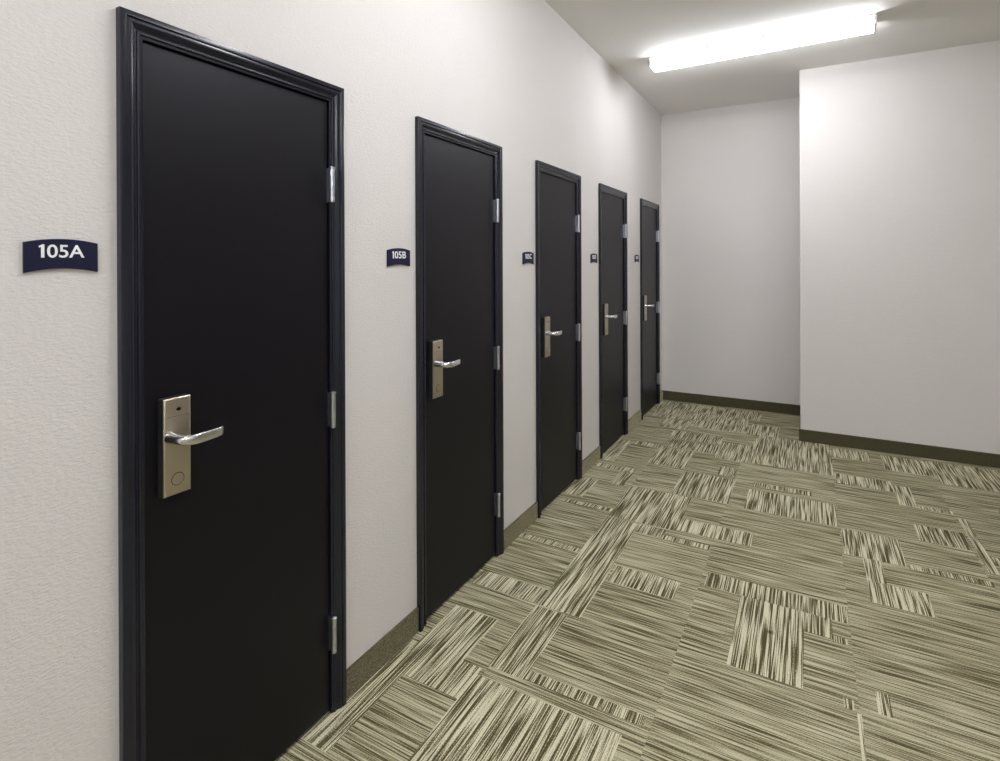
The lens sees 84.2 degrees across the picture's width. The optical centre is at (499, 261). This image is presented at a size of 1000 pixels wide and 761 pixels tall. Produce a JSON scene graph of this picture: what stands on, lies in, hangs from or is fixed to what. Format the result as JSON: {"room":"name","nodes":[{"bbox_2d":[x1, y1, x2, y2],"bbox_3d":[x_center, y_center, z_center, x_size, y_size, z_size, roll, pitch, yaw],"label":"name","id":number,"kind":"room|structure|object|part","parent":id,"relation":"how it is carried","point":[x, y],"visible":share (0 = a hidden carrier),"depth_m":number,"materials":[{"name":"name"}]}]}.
{"room":"hotel corridor","nodes":[
{"label":"hotel corridor","id":0,"kind":"room"},
{"bbox_2d":[0,0,661,760],"bbox_3d":[-0.998,-0.036,1.289,0.120,3.176,11.277,0,0,29],"label":"wall","id":1,"kind":"structure","parent":0,"point":[515,76],"depth_m":1.91,"materials":[{"name":"white paint"}]},
{"bbox_2d":[23,239,97,272],"bbox_3d":[-0.964,-0.014,1.218,0.007,0.074,0.138,0,0,29],"label":"room sign","id":2,"kind":"object","parent":1,"relation":"attached to","point":[43,254],"visible":1,"depth_m":1.21,"materials":[{"name":"blue plastic"}]},
{"bbox_2d":[116,6,346,760],"bbox_3d":[-0.747,0.471,1.641,0.212,2.156,0.722,0,0,29],"label":"door","id":3,"kind":"structure","parent":1,"relation":"in","point":[230,161],"depth_m":1.57,"materials":[{"name":"black wood"}]},
{"bbox_3d":[-0.830,0.472,1.423,0.007,0.248,0.072,0,0,29],"label":"plate","id":4,"kind":"part","parent":3,"relation":"part of","materials":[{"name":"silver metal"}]},
{"bbox_3d":[-0.783,0.447,1.431,0.070,0.033,0.129,0,0,29],"label":"lever","id":5,"kind":"part","parent":3,"relation":"part of","materials":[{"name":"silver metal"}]},
{"bbox_3d":[-0.598,-0.263,1.898,0.049,0.116,0.003,0,0,29],"label":"hinge plate","id":6,"kind":"part","parent":3,"relation":"part of","materials":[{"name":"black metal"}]},
{"bbox_3d":[-0.595,0.504,1.899,0.049,0.116,0.003,0,0,29],"label":"hinge plate","id":7,"kind":"part","parent":3,"relation":"part of","materials":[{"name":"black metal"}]},
{"bbox_3d":[-0.593,1.272,1.901,0.049,0.116,0.003,0,0,29],"label":"hinge plate","id":8,"kind":"part","parent":3,"relation":"part of","materials":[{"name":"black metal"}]},
{"bbox_2d":[346,607,418,698],"bbox_3d":[-0.447,1.497,2.132,0.010,0.101,0.421,0,0,29],"label":"baseboard","id":9,"kind":"structure","parent":1,"relation":"attached to","point":[373,659],"depth_m":2.11,"materials":[{"name":"carpet"}]},
{"bbox_2d":[387,248,409,266],"bbox_3d":[-0.406,-0.019,2.218,0.007,0.074,0.138,0,0,29],"label":"room sign","id":10,"kind":"object","parent":1,"relation":"attached to","point":[395,256],"visible":1,"depth_m":2.21,"materials":[{"name":"blue plastic"}]},
{"bbox_2d":[415,116,503,631],"bbox_3d":[-0.189,0.468,2.640,0.212,2.156,0.722,0,0,29],"label":"door","id":11,"kind":"structure","parent":1,"relation":"in","point":[459,175],"depth_m":2.58,"materials":[{"name":"black wood"}]},
{"bbox_3d":[-0.272,0.468,2.422,0.007,0.248,0.072,0,0,29],"label":"plate","id":12,"kind":"part","parent":11,"relation":"part of","materials":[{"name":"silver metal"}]},
{"bbox_3d":[-0.224,0.444,2.431,0.070,0.033,0.129,0,0,29],"label":"lever","id":13,"kind":"part","parent":11,"relation":"part of","materials":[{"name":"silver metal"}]},
{"bbox_3d":[-0.229,0.486,2.663,0.120,2.118,0.647,0,0,29],"label":"frame","id":14,"kind":"part","parent":11,"relation":"part of","materials":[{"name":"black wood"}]},
{"bbox_3d":[-0.040,-0.266,2.898,0.049,0.116,0.003,0,0,29],"label":"hinge plate","id":15,"kind":"part","parent":11,"relation":"part of","materials":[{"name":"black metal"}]},
{"bbox_3d":[-0.037,0.501,2.899,0.049,0.116,0.003,0,0,29],"label":"hinge plate","id":16,"kind":"part","parent":11,"relation":"part of","materials":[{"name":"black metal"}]},
{"bbox_3d":[-0.034,1.269,2.900,0.049,0.116,0.003,0,0,29],"label":"hinge plate","id":17,"kind":"part","parent":11,"relation":"part of","materials":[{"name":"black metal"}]},
{"bbox_2d":[504,501,537,549],"bbox_3d":[0.116,1.494,3.140,0.010,0.101,0.439,0,0,29],"label":"baseboard","id":18,"kind":"structure","parent":1,"relation":"attached to","point":[517,527],"depth_m":3.13,"materials":[{"name":"carpet"}]},
{"bbox_2d":[522,252,533,263],"bbox_3d":[0.165,-0.024,3.239,0.007,0.074,0.138,0,0,29],"label":"room sign","id":19,"kind":"object","parent":1,"relation":"attached to","point":[527,257],"visible":1,"depth_m":3.23,"materials":[{"name":"blue plastic"}]},
{"bbox_2d":[535,160,581,518],"bbox_3d":[0.379,0.464,3.655,0.212,2.156,0.722,0,0,29],"label":"door","id":20,"kind":"structure","parent":1,"relation":"in","point":[558,249],"depth_m":3.63,"materials":[{"name":"black wood"}]},
{"bbox_3d":[0.296,0.465,3.437,0.007,0.248,0.072,0,0,29],"label":"plate","id":21,"kind":"part","parent":20,"relation":"part of","materials":[{"name":"beige metal"}]},
{"bbox_3d":[0.344,0.440,3.446,0.070,0.033,0.129,0,0,29],"label":"lever","id":22,"kind":"part","parent":20,"relation":"part of","materials":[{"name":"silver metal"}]},
{"bbox_3d":[0.339,0.483,3.678,0.120,2.118,0.647,0,0,29],"label":"frame","id":23,"kind":"part","parent":20,"relation":"part of","materials":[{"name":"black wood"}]},
{"bbox_3d":[0.528,-0.270,3.913,0.049,0.116,0.003,0,0,29],"label":"hinge plate","id":24,"kind":"part","parent":20,"relation":"part of","materials":[{"name":"silver metal"}]},
{"bbox_3d":[0.533,1.265,3.915,0.049,0.116,0.003,0,0,29],"label":"hinge plate","id":25,"kind":"part","parent":20,"relation":"part of","materials":[{"name":"silver metal"}]},
{"bbox_3d":[0.531,0.497,3.914,0.049,0.116,0.003,0,0,29],"label":"hinge plate","id":26,"kind":"part","parent":20,"relation":"part of","materials":[{"name":"silver metal"}]},
{"bbox_2d":[582,446,599,475],"bbox_3d":[0.679,1.490,4.147,0.010,0.101,0.421,0,0,29],"label":"baseboard","id":27,"kind":"structure","parent":1,"relation":"attached to","point":[593,457],"depth_m":4.14,"materials":[{"name":"carpet"}]},
{"bbox_2d":[590,253,596,262],"bbox_3d":[0.718,-0.028,4.228,0.007,0.074,0.138,0,0,29],"label":"room sign","id":28,"kind":"object","parent":1,"relation":"attached to","point":[593,257],"visible":1,"depth_m":4.21,"materials":[{"name":"blue plastic"}]},
{"bbox_2d":[598,183,627,458],"bbox_3d":[0.938,0.461,4.655,0.212,2.156,0.722,0,0,29],"label":"door","id":29,"kind":"structure","parent":1,"relation":"in","point":[612,202],"depth_m":4.64,"materials":[{"name":"black wood"}]},
{"bbox_3d":[0.855,0.461,4.437,0.007,0.248,0.072,0,0,29],"label":"plate","id":30,"kind":"part","parent":29,"relation":"part of","materials":[{"name":"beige metal"}]},
{"bbox_3d":[0.902,0.437,4.445,0.070,0.033,0.129,0,0,29],"label":"lever","id":31,"kind":"part","parent":29,"relation":"part of","materials":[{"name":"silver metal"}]},
{"bbox_3d":[0.897,0.479,4.677,0.120,2.118,0.647,0,0,29],"label":"frame","id":32,"kind":"part","parent":29,"relation":"part of","materials":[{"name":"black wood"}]},
{"bbox_2d":[628,409,640,431],"bbox_3d":[1.255,1.486,5.178,0.010,0.101,0.492,0,0,29],"label":"baseboard","id":33,"kind":"structure","parent":1,"relation":"attached to","point":[635,418],"depth_m":5.18,"materials":[{"name":"carpet"}]},
{"bbox_2d":[640,198,659,419],"bbox_3d":[1.531,0.457,5.716,0.212,2.156,0.722,0,0,29],"label":"door","id":34,"kind":"structure","parent":1,"relation":"in","point":[649,211],"depth_m":5.69,"materials":[{"name":"black wood"}]},
{"bbox_3d":[1.448,0.457,5.498,0.007,0.248,0.072,0,0,29],"label":"plate","id":35,"kind":"part","parent":34,"relation":"part of","materials":[{"name":"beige metal"}]},
{"bbox_3d":[1.491,0.475,5.739,0.120,2.118,0.647,0,0,29],"label":"frame","id":36,"kind":"part","parent":34,"relation":"part of","materials":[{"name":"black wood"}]},
{"bbox_2d":[660,390,662,400],"bbox_3d":[1.772,1.483,6.102,0.010,0.101,0.179,0,0,29],"label":"baseboard","id":37,"kind":"structure","parent":1,"relation":"attached to","point":[661,392],"depth_m":6.12,"materials":[{"name":"carpet"}]},
{"bbox_2d":[274,399,999,760],"bbox_3d":[1.452,1.545,-0.075,5.720,0.001,11.277,0,0,29],"label":"floor","id":38,"kind":"structure","parent":0,"point":[720,584],"depth_m":2.36,"materials":[{"name":"carpet"}]},
{"bbox_2d":[661,97,799,404],"bbox_3d":[2.381,-0.056,5.929,1.491,3.176,0.120,0,0,29],"label":"wall","id":39,"kind":"structure","parent":0,"point":[730,175],"depth_m":5.82,"materials":[{"name":"white paint"}]},
{"bbox_2d":[663,390,799,414],"bbox_3d":[2.407,1.481,5.845,1.347,0.101,0.010,0,0,29],"label":"baseboard","id":40,"kind":"structure","parent":39,"relation":"attached to","point":[766,406],"depth_m":5.81,"materials":[{"name":"carpet"}]},
{"bbox_2d":[544,0,999,114],"bbox_3d":[1.492,-1.681,-0.109,5.840,0.100,11.517,0,0,29],"label":"ceiling","id":41,"kind":"structure","parent":0,"point":[625,33],"depth_m":3.98,"materials":[{"name":"paint"}]},
{"bbox_2d":[649,13,876,72],"bbox_3d":[1.877,-1.598,4.101,1.508,0.081,0.162,0,0,31],"label":"ceiling light","id":42,"kind":"object","parent":41,"relation":"attached to","point":[865,24],"visible":1,"depth_m":4.00,"materials":[{"name":"white plastic"}]},
{"bbox_2d":[799,40,999,453],"bbox_3d":[4.662,-0.061,4.148,4.229,3.176,1.003,0,0,29],"label":"wall","id":43,"kind":"structure","parent":0,"point":[900,154],"depth_m":4.38,"materials":[{"name":"white paint"}]},
{"bbox_2d":[799,429,999,467],"bbox_3d":[4.410,1.477,3.713,4.228,0.101,0.010,0,0,29],"label":"baseboard","id":44,"kind":"structure","parent":43,"relation":"attached to","point":[865,443],"depth_m":4.39,"materials":[{"name":"carpet"}]}
]}

